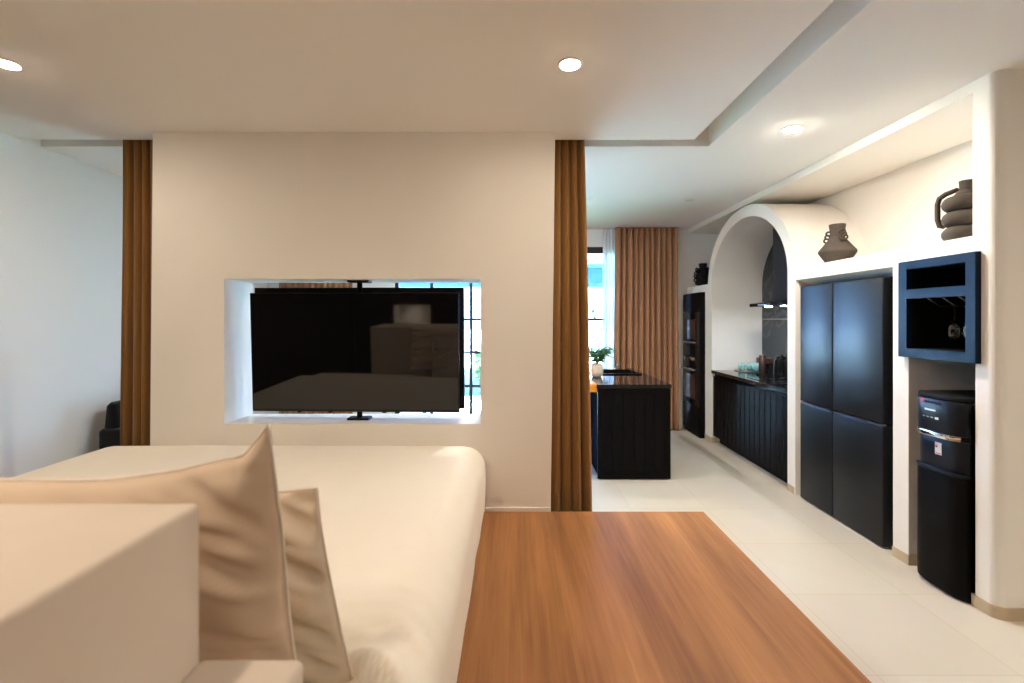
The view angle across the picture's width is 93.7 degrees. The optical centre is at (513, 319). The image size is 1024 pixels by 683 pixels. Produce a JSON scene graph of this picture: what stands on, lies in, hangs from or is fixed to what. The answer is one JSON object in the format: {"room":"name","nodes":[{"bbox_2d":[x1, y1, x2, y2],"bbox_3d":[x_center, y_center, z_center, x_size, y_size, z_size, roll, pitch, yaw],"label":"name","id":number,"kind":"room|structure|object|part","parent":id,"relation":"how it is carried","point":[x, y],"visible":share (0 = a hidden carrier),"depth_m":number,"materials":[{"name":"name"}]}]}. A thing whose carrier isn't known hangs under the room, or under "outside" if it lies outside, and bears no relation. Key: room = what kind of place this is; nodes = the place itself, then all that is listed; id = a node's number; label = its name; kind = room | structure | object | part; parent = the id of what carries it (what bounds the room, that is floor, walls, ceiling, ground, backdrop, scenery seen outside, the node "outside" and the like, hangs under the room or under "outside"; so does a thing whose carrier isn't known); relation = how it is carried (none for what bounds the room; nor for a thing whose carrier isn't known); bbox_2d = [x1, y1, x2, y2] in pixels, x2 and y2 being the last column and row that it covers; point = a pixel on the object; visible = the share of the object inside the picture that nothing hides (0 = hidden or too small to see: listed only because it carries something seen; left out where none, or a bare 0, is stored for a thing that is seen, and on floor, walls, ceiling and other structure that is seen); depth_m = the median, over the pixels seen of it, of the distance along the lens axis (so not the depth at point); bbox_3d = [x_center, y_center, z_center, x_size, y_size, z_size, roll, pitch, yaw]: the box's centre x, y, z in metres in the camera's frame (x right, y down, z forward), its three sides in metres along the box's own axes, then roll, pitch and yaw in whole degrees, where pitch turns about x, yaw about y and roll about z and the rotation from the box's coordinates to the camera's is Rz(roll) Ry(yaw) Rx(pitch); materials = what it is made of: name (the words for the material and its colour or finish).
{"room":"living room","nodes":[
{"label":"living room","id":0,"kind":"room"},
{"bbox_2d":[0,132,267,477],"bbox_3d":[-3.520,0.035,4.860,0.200,3.170,4.020,0,0,0],"label":"wall","id":1,"kind":"structure","parent":0,"point":[61,216],"depth_m":3.59,"materials":[{"name":"white paint"}]},
{"bbox_2d":[150,132,554,511],"bbox_3d":[-1.080,0.125,3.380,2.710,2.750,0.350,0,0,0],"label":"wall","id":2,"kind":"structure","parent":0,"point":[232,212],"depth_m":3.21,"materials":[{"name":"paint"}]},
{"bbox_2d":[250,280,464,419],"bbox_3d":[-1.094,0.213,3.364,1.486,0.970,0.165,0,0,2],"label":"television","id":3,"kind":"object","parent":2,"relation":"attached to","point":[359,349],"visible":1,"depth_m":3.30,"materials":[{"name":"black plastic"}]},
{"bbox_3d":[-1.080,-0.265,3.360,0.150,0.014,0.090,0,0,0],"label":"mounting plate","id":4,"kind":"part","parent":3,"relation":"part of","materials":[{"name":"black metal"}]},
{"bbox_3d":[-1.080,0.690,3.360,0.150,0.016,0.090,0,0,0],"label":"mounting plate","id":5,"kind":"part","parent":3,"relation":"part of","materials":[{"name":"metal"}]},
{"bbox_2d":[486,507,549,511],"bbox_3d":[-1.096,1.267,3.201,2.678,0.024,0.008,0,0,0],"label":"baseboard","id":6,"kind":"structure","parent":2,"relation":"attached to","point":[488,509],"depth_m":3.20,"materials":[{"name":"paint"}]},
{"bbox_2d":[268,230,718,426],"bbox_3d":[-0.120,0.185,6.770,6.600,2.870,0.200,0,0,0],"label":"wall","id":7,"kind":"structure","parent":0,"point":[693,249],"depth_m":6.67,"materials":[{"name":"white paint"}]},
{"bbox_2d":[395,247,602,413],"bbox_3d":[0.270,0.215,6.725,3.860,2.450,0.070,0,0,0],"label":"window","id":8,"kind":"structure","parent":7,"relation":"in","point":[590,250],"depth_m":6.70,"materials":[{"name":"black"}]},
{"bbox_2d":[0,0,1023,229],"bbox_3d":[0.790,-1.425,2.235,8.820,0.350,9.270,0,0,0],"label":"ceiling","id":9,"kind":"structure","parent":0,"point":[670,102],"depth_m":2.41,"materials":[{"name":"white paint"}]},
{"bbox_2d":[0,58,23,70],"bbox_3d":[-2.480,-1.244,2.345,0.124,0.012,0.124,0,0,0],"label":"recessed light","id":10,"kind":"object","parent":9,"relation":"in","point":[4,63],"visible":1,"depth_m":2.34,"materials":[{"name":"white"}]},
{"bbox_2d":[120,140,152,445],"bbox_3d":[-2.653,0.011,3.404,0.255,2.962,0.084,0,0,0],"label":"curtain","id":11,"kind":"object","parent":9,"relation":"hanging from","point":[135,385],"visible":0.57,"depth_m":3.38,"materials":[{"name":"brown fabric"}]},
{"bbox_2d":[279,283,352,413],"bbox_3d":[-2.671,0.124,6.502,1.001,2.739,0.110,0,0,0],"label":"curtain","id":12,"kind":"object","parent":9,"relation":"hanging from","point":[281,285],"visible":0.06,"depth_m":6.48,"materials":[{"name":"fabric"}]},
{"bbox_2d":[557,57,582,70],"bbox_3d":[0.274,-1.244,2.348,0.124,0.012,0.124,0,0,0],"label":"recessed light","id":13,"kind":"object","parent":9,"relation":"in","point":[569,63],"visible":1,"depth_m":2.33,"materials":[{"name":"white"}]},
{"bbox_2d":[551,140,591,511],"bbox_3d":[0.404,0.011,3.409,0.308,2.962,0.095,0,0,0],"label":"curtain","id":14,"kind":"object","parent":9,"relation":"hanging from","point":[571,469],"visible":0.78,"depth_m":3.38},
{"bbox_2d":[603,228,614,367],"bbox_3d":[1.315,0.124,6.583,0.193,2.739,0.052,0,0,0],"label":"sheer curtain","id":15,"kind":"object","parent":9,"relation":"hanging from","point":[608,234],"visible":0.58,"depth_m":6.57,"materials":[{"name":"white fabric"}]},
{"bbox_2d":[614,227,678,430],"bbox_3d":[1.789,0.124,6.499,0.888,2.739,0.124,0,0,0],"label":"curtain","id":16,"kind":"object","parent":9,"relation":"hanging from","point":[646,340],"visible":0.75,"depth_m":6.47,"materials":[{"name":"brown fabric"}]},
{"bbox_2d":[781,125,802,132],"bbox_3d":[1.824,-1.244,3.150,0.124,0.012,0.124,0,0,0],"label":"recessed light","id":17,"kind":"object","parent":9,"relation":"in","point":[794,128],"visible":1,"depth_m":3.13,"materials":[{"name":"white"}]},
{"bbox_2d":[591,427,1023,682],"bbox_3d":[0.790,1.560,2.135,8.820,0.120,9.070,0,0,0],"label":"floor","id":18,"kind":"structure","parent":0,"point":[893,624],"depth_m":2.86,"materials":[{"name":"tile"}]},
{"bbox_2d":[99,400,119,449],"bbox_3d":[-2.990,1.085,4.230,0.740,0.830,0.780,0,0,0],"label":"armchair","id":19,"kind":"object","parent":18,"relation":"on","point":[109,436],"visible":0.08,"depth_m":3.87,"materials":[{"name":"black fabric"}]},
{"bbox_3d":[-2.990,1.090,3.890,0.700,0.420,0.100,0,0,0],"label":"armrest","id":20,"kind":"part","parent":19,"relation":"part of","materials":[{"name":"black fabric"}]},
{"bbox_3d":[-3.270,0.975,4.225,0.180,0.610,0.710,0,0,0],"label":"backrest","id":21,"kind":"part","parent":19,"relation":"part of","materials":[{"name":"black fabric"}]},
{"bbox_2d":[590,356,671,478],"bbox_3d":[0.955,0.968,5.215,1.030,1.064,1.471,0,0,0],"label":"kitchen island","id":22,"kind":"object","parent":18,"relation":"on","point":[631,408],"visible":0.81,"depth_m":4.49,"materials":[{"name":"black wood"}]},
{"bbox_2d":[590,368,671,387],"bbox_3d":[1.123,0.625,5.215,0.695,0.035,1.471,0,0,0],"label":"island countertop","id":23,"kind":"structure","parent":22,"relation":"on","point":[644,380],"depth_m":4.78,"materials":[{"name":"black stone"}]},
{"bbox_2d":[589,346,614,376],"bbox_3d":[0.866,0.447,5.064,0.371,0.319,0.373,0,0,25],"label":"potted plant","id":24,"kind":"object","parent":23,"relation":"on","point":[596,368],"visible":0.92,"depth_m":5.01,"materials":[{"name":"green plant"}]},
{"bbox_3d":[0.875,0.534,5.070,0.132,0.145,0.132,0,0,0],"label":"pot","id":25,"kind":"part","parent":24,"relation":"part of","materials":[{"name":"beige ceramic"}]},
{"bbox_2d":[604,356,620,368],"bbox_3d":[1.166,0.522,5.800,0.253,0.170,0.052,0,0,0],"label":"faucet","id":26,"kind":"object","parent":23,"relation":"on","point":[615,365],"depth_m":5.79,"materials":[{"name":"silver metal"}]},
{"bbox_2d":[603,369,641,374],"bbox_3d":[1.175,0.618,5.500,0.450,0.046,0.480,0,0,0],"label":"sink","id":27,"kind":"object","parent":23,"relation":"in","point":[605,371],"depth_m":5.72,"materials":[{"name":"black metal"}]},
{"bbox_3d":[1.123,1.067,4.492,0.683,0.841,0.014,0,0,0],"label":"panel","id":28,"kind":"part","parent":22,"relation":"part of","materials":[{"name":"black paint"}]},
{"bbox_2d":[457,512,871,682],"bbox_3d":[-1.019,1.389,1.000,4.562,0.221,4.400,0,0,0],"label":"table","id":29,"kind":"object","parent":18,"relation":"on","point":[556,597],"visible":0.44,"depth_m":2.12,"materials":[{"name":"brown wood"}]},
{"bbox_2d":[0,504,302,682],"bbox_3d":[-1.148,0.791,0.570,1.604,0.975,0.460,0,0,0],"label":"headboard","id":30,"kind":"object","parent":29,"relation":"on","point":[90,593],"visible":1,"depth_m":0.66,"materials":[{"name":"beige fabric"}]},
{"bbox_3d":[-1.236,0.791,0.570,1.429,0.975,0.460,0,0,0],"label":"backrest panel","id":31,"kind":"part","parent":30,"relation":"part of","materials":[{"name":"beige fabric"}]},
{"bbox_2d":[12,445,485,682],"bbox_3d":[-1.443,1.029,1.998,2.514,0.499,2.375,0,0,0],"label":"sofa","id":32,"kind":"object","parent":29,"relation":"on","point":[402,525],"visible":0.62,"depth_m":1.89,"materials":[{"name":"white fabric"}]},
{"bbox_2d":[0,423,296,662],"bbox_3d":[-0.923,0.494,0.955,0.986,0.605,0.235,0,0,0],"label":"pillow","id":33,"kind":"object","parent":32,"relation":"on","point":[245,613],"visible":0.48,"depth_m":0.89,"materials":[{"name":"beige fabric"}]},
{"bbox_2d":[279,487,354,682],"bbox_3d":[-0.743,0.649,1.132,0.740,0.530,0.174,0,0,0],"label":"pillow","id":34,"kind":"object","parent":32,"relation":"on","point":[319,642],"visible":0.19,"depth_m":1.11,"materials":[{"name":"beige fabric"}]},
{"bbox_3d":[-1.443,1.073,1.958,2.314,0.411,2.255,0,0,0],"label":"mattress","id":35,"kind":"part","parent":32,"relation":"part of","materials":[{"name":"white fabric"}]},
{"bbox_2d":[680,292,704,437],"bbox_3d":[2.636,0.578,6.327,0.727,1.845,0.545,0,0,0],"label":"display cabinet","id":36,"kind":"object","parent":18,"relation":"on","point":[693,340],"visible":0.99,"depth_m":6.17,"materials":[{"name":"black paint"}]},
{"bbox_3d":[2.299,0.645,6.327,0.051,0.023,0.465,0,0,0],"label":"handle","id":37,"kind":"part","parent":36,"relation":"part of","materials":[{"name":"silver metal"}]},
{"bbox_3d":[2.336,-0.220,6.327,0.021,0.240,0.537,0,0,0],"label":"door","id":38,"kind":"part","parent":36,"relation":"part of","materials":[{"name":"black paint"}]},
{"bbox_3d":[2.334,0.853,6.327,0.024,0.495,0.537,0,0,0],"label":"oven door","id":39,"kind":"part","parent":36,"relation":"part of","materials":[{"name":"black glass"}]},
{"bbox_3d":[2.334,0.117,6.327,0.024,0.425,0.537,0,0,0],"label":"microwave door","id":40,"kind":"part","parent":36,"relation":"part of","materials":[{"name":"black glass"}]},
{"bbox_3d":[2.336,1.272,6.327,0.021,0.335,0.537,0,0,0],"label":"drawer","id":41,"kind":"part","parent":36,"relation":"part of","materials":[{"name":"black paint"}]},
{"bbox_3d":[2.334,0.468,6.327,0.024,0.265,0.537,0,0,0],"label":"control panel","id":42,"kind":"part","parent":36,"relation":"part of","materials":[{"name":"black plastic"}]},
{"bbox_2d":[713,374,787,482],"bbox_3d":[2.714,1.077,5.030,0.592,0.845,1.611,0,0,0],"label":"base cabinet","id":43,"kind":"object","parent":18,"relation":"on","point":[751,420],"visible":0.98,"depth_m":4.85,"materials":[{"name":"black paint"}]},
{"bbox_3d":[2.429,1.048,5.630,0.023,0.725,0.394,0,0,0],"label":"door","id":44,"kind":"part","parent":43,"relation":"part of","materials":[{"name":"black paint"}]},
{"bbox_3d":[2.429,1.048,5.229,0.023,0.725,0.394,0,0,0],"label":"door","id":45,"kind":"part","parent":43,"relation":"part of","materials":[{"name":"black paint"}]},
{"bbox_2d":[711,370,787,393],"bbox_3d":[2.708,0.634,5.031,0.616,0.038,1.614,0,0,0],"label":"countertop","id":46,"kind":"structure","parent":43,"relation":"on","point":[740,376],"depth_m":5.11,"materials":[{"name":"black stone"}]},
{"bbox_2d":[734,369,758,372],"bbox_3d":[2.810,0.609,5.660,0.300,0.012,0.280,0,0,0],"label":"tray","id":47,"kind":"object","parent":46,"relation":"on","point":[745,370],"visible":0.55,"depth_m":5.57,"materials":[{"name":"silver metal"}]},
{"bbox_2d":[738,363,745,369],"bbox_3d":[2.702,0.560,5.706,0.097,0.085,0.090,0,0,0],"label":"cup","id":48,"kind":"object","parent":47,"relation":"on","point":[741,366],"visible":1,"depth_m":5.67,"materials":[{"name":"teal ceramic"}]},
{"bbox_2d":[746,363,753,370],"bbox_3d":[2.792,0.560,5.686,0.097,0.085,0.090,0,0,0],"label":"cup","id":49,"kind":"object","parent":47,"relation":"on","point":[749,365],"visible":0.8,"depth_m":5.66,"materials":[{"name":"teal ceramic"}]},
{"bbox_2d":[752,364,758,371],"bbox_3d":[2.802,0.560,5.581,0.097,0.085,0.090,0,0,0],"label":"cup","id":50,"kind":"object","parent":47,"relation":"on","point":[755,367],"visible":0.97,"depth_m":5.55,"materials":[{"name":"teal ceramic"}]},
{"bbox_2d":[759,355,765,376],"bbox_3d":[2.660,0.497,5.140,0.072,0.235,0.072,0,0,0],"label":"canister","id":51,"kind":"object","parent":46,"relation":"on","point":[762,358],"visible":0.94,"depth_m":5.11,"materials":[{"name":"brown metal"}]},
{"bbox_2d":[756,357,772,375],"bbox_3d":[2.770,0.520,5.310,0.120,0.190,0.140,0,0,0],"label":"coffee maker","id":52,"kind":"object","parent":46,"relation":"on","point":[769,361],"visible":0.41,"depth_m":5.24,"materials":[{"name":"brown plastic"}]},
{"bbox_2d":[747,377,787,384],"bbox_3d":[2.710,0.612,4.810,0.480,0.006,0.580,0,0,0],"label":"cooktop","id":53,"kind":"object","parent":46,"relation":"in","point":[773,380],"visible":0.54,"depth_m":4.87,"materials":[{"name":"black glass"}]},
{"bbox_2d":[774,355,786,376],"bbox_3d":[2.886,0.496,5.170,0.158,0.237,0.171,0,0,0],"label":"kettle","id":54,"kind":"object","parent":46,"relation":"on","point":[779,360],"visible":0.77,"depth_m":5.13,"materials":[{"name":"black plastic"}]},
{"bbox_3d":[2.836,0.486,5.107,0.064,0.170,0.030,0,0,-43],"label":"handle","id":55,"kind":"part","parent":54,"relation":"part of","materials":[{"name":"black plastic"}]},
{"bbox_2d":[784,358,787,377],"bbox_3d":[2.877,0.500,4.841,0.170,0.205,0.277,0,0,0],"label":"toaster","id":56,"kind":"object","parent":46,"relation":"on","point":[785,360],"visible":0.16,"depth_m":4.93,"materials":[{"name":"silver metal"}]},
{"bbox_3d":[2.429,1.048,4.828,0.023,0.725,0.394,0,0,0],"label":"door","id":57,"kind":"part","parent":43,"relation":"part of","materials":[{"name":"black paint"}]},
{"bbox_3d":[2.429,1.048,4.427,0.023,0.725,0.394,0,0,0],"label":"door","id":58,"kind":"part","parent":43,"relation":"part of","materials":[{"name":"black paint"}]},
{"bbox_2d":[801,276,892,546],"bbox_3d":[2.707,0.609,3.583,0.607,1.782,0.905,0,0,0],"label":"refrigerator","id":59,"kind":"object","parent":18,"relation":"on","point":[847,326],"visible":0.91,"depth_m":3.44,"materials":[{"name":"black metal"}]},
{"bbox_3d":[2.435,0.201,3.832,0.060,0.958,0.407,0,0,0],"label":"door","id":60,"kind":"part","parent":59,"relation":"part of","materials":[{"name":"black metal"}]},
{"bbox_3d":[2.435,1.094,3.832,0.060,0.788,0.407,0,0,0],"label":"door","id":61,"kind":"part","parent":59,"relation":"part of","materials":[{"name":"black metal"}]},
{"bbox_3d":[2.435,0.201,3.376,0.060,0.958,0.492,0,0,0],"label":"door","id":62,"kind":"part","parent":59,"relation":"part of","materials":[{"name":"black metal"}]},
{"bbox_3d":[2.435,1.094,3.376,0.060,0.788,0.492,0,0,0],"label":"door","id":63,"kind":"part","parent":59,"relation":"part of","materials":[{"name":"black metal"}]},
{"bbox_2d":[916,390,974,603],"bbox_3d":[2.535,0.958,2.682,0.390,1.084,0.308,0,0,0],"label":"water dispenser","id":64,"kind":"object","parent":18,"relation":"on","point":[945,418],"visible":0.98,"depth_m":2.61,"materials":[{"name":"black paint"}]},
{"bbox_3d":[2.400,1.163,2.682,0.105,0.637,0.308,0,0,0],"label":"door","id":65,"kind":"part","parent":64,"relation":"part of","materials":[{"name":"black paint"}]},
{"bbox_3d":[2.400,0.535,2.682,0.105,0.179,0.308,0,0,0],"label":"control panel","id":66,"kind":"part","parent":64,"relation":"part of","materials":[{"name":"black plastic"}]},
{"bbox_3d":[2.408,0.741,2.682,0.088,0.172,0.308,0,0,0],"label":"dispensing panel","id":67,"kind":"part","parent":64,"relation":"part of","materials":[{"name":"black plastic"}]},
{"bbox_2d":[687,69,1023,607],"bbox_3d":[3.803,0.125,4.531,2.794,2.750,4.278,0,0,0],"label":"wall","id":68,"kind":"structure","parent":0,"point":[886,185],"depth_m":3.02,"materials":[{"name":"paint"}]},
{"bbox_2d":[693,263,708,285],"bbox_3d":[2.500,-0.590,6.350,0.249,0.300,0.243,0,0,0],"label":"vase","id":69,"kind":"object","parent":68,"relation":"on","point":[701,276],"visible":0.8,"depth_m":6.30,"materials":[{"name":"black ceramic"}]},
{"bbox_2d":[762,245,787,371],"bbox_3d":[3.023,-0.224,5.031,0.010,1.677,1.618,0,0,0],"label":"wall panel","id":70,"kind":"object","parent":68,"relation":"attached to","point":[774,332],"visible":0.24,"depth_m":5.62,"materials":[{"name":"stone"}]},
{"bbox_2d":[749,227,787,306],"bbox_3d":[2.780,-0.566,4.870,0.477,0.868,0.640,0,0,0],"label":"range hood","id":71,"kind":"object","parent":70,"relation":"attached to","point":[780,275],"visible":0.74,"depth_m":4.96,"materials":[{"name":"black metal"}]},
{"bbox_2d":[818,223,857,262],"bbox_3d":[2.560,-0.596,3.800,0.264,0.312,0.264,0,0,0],"label":"vase","id":72,"kind":"object","parent":68,"relation":"on","point":[837,247],"visible":0.98,"depth_m":3.73,"materials":[{"name":"ceramic"}]},
{"bbox_3d":[2.545,-0.663,3.872,0.076,0.103,0.060,0,0,0],"label":"handle","id":73,"kind":"part","parent":72,"relation":"part of","materials":[{"name":"ceramic"}]},
{"bbox_3d":[2.545,-0.663,3.728,0.076,0.103,0.060,0,0,0],"label":"handle","id":74,"kind":"part","parent":72,"relation":"part of","materials":[{"name":"ceramic"}]},
{"bbox_2d":[705,434,1023,620],"bbox_3d":[3.702,1.469,4.218,2.596,0.062,3.664,0,0,0],"label":"baseboard","id":75,"kind":"structure","parent":68,"relation":"attached to","point":[1005,614],"depth_m":2.46,"materials":[{"name":"stone"}]},
{"bbox_2d":[898,251,980,363],"bbox_3d":[2.619,-0.062,2.724,0.481,0.580,0.496,0,0,0],"label":"wine cabinet","id":76,"kind":"object","parent":68,"relation":"attached to","point":[926,287],"visible":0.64,"depth_m":2.91,"materials":[{"name":"blue"}]},
{"bbox_2d":[945,305,961,341],"bbox_3d":[2.575,0.021,2.806,0.084,0.215,0.084,0,0,0],"label":"wine glass","id":77,"kind":"object","parent":76,"relation":"hanging from","point":[953,321],"visible":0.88,"depth_m":2.81,"materials":[{"name":"glass"}]},
{"bbox_2d":[961,323,964,341],"bbox_3d":[2.575,0.021,2.706,0.084,0.215,0.084,0,0,0],"label":"wine glass","id":78,"kind":"object","parent":76,"relation":"hanging from","point":[963,325],"visible":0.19,"depth_m":2.71,"materials":[{"name":"clear glass"}]},
{"bbox_2d":[934,179,972,240],"bbox_3d":[2.558,-0.613,2.716,0.222,0.344,0.219,0,0,23],"label":"vase","id":79,"kind":"object","parent":68,"relation":"on","point":[957,220],"visible":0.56,"depth_m":2.69,"materials":[{"name":"ceramic"}]},
{"bbox_3d":[2.515,-0.641,2.792,0.038,0.223,0.124,0,0,-9],"label":"handle","id":80,"kind":"part","parent":79,"relation":"part of","materials":[{"name":"ceramic"}]},
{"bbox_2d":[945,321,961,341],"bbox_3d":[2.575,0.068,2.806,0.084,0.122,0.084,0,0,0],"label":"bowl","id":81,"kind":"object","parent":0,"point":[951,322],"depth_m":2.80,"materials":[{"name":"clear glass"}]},
{"label":"outside","id":82,"kind":"structure","parent":0,"visible":0},
{"bbox_2d":[465,368,479,399],"bbox_3d":[0.000,1.675,16.635,28.000,0.150,14.730,0,0,0],"label":"ground","id":83,"kind":"structure","parent":82,"point":[476,390],"depth_m":11.29,"materials":[{"name":"white"}]},
{"bbox_2d":[465,334,479,383],"bbox_3d":[-0.666,0.958,10.624,0.945,1.290,0.750,0,0,-42],"label":"plant","id":84,"kind":"object","parent":83,"relation":"on","point":[476,362],"visible":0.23,"depth_m":10.52,"materials":[{"name":"green plant"}]},
{"bbox_2d":[400,258,602,286],"bbox_3d":[0.000,0.230,11.650,7.800,2.740,5.500,0,0,0],"label":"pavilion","id":85,"kind":"object","parent":83,"relation":"on","point":[595,265],"visible":0.02,"depth_m":9.60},
{"bbox_2d":[465,330,602,367],"bbox_3d":[0.000,1.050,16.100,28.000,1.400,0.200,0,0,0],"label":"wall","id":86,"kind":"structure","parent":83,"relation":"on","point":[592,333],"depth_m":16.00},
{"bbox_2d":[589,299,602,364],"bbox_3d":[2.024,0.559,10.168,0.965,2.085,0.616,0,0,0],"label":"plant","id":87,"kind":"object","parent":83,"relation":"on","point":[593,310],"visible":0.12,"depth_m":10.15,"materials":[{"name":"green plant"}]},
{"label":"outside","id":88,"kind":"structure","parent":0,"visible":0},
{"bbox_2d":[400,400,479,413],"bbox_3d":[0.000,1.655,8.070,18.000,0.190,2.400,0,0,0],"label":"terrace","id":89,"kind":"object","parent":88,"point":[476,403],"depth_m":8.23,"materials":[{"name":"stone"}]}
]}

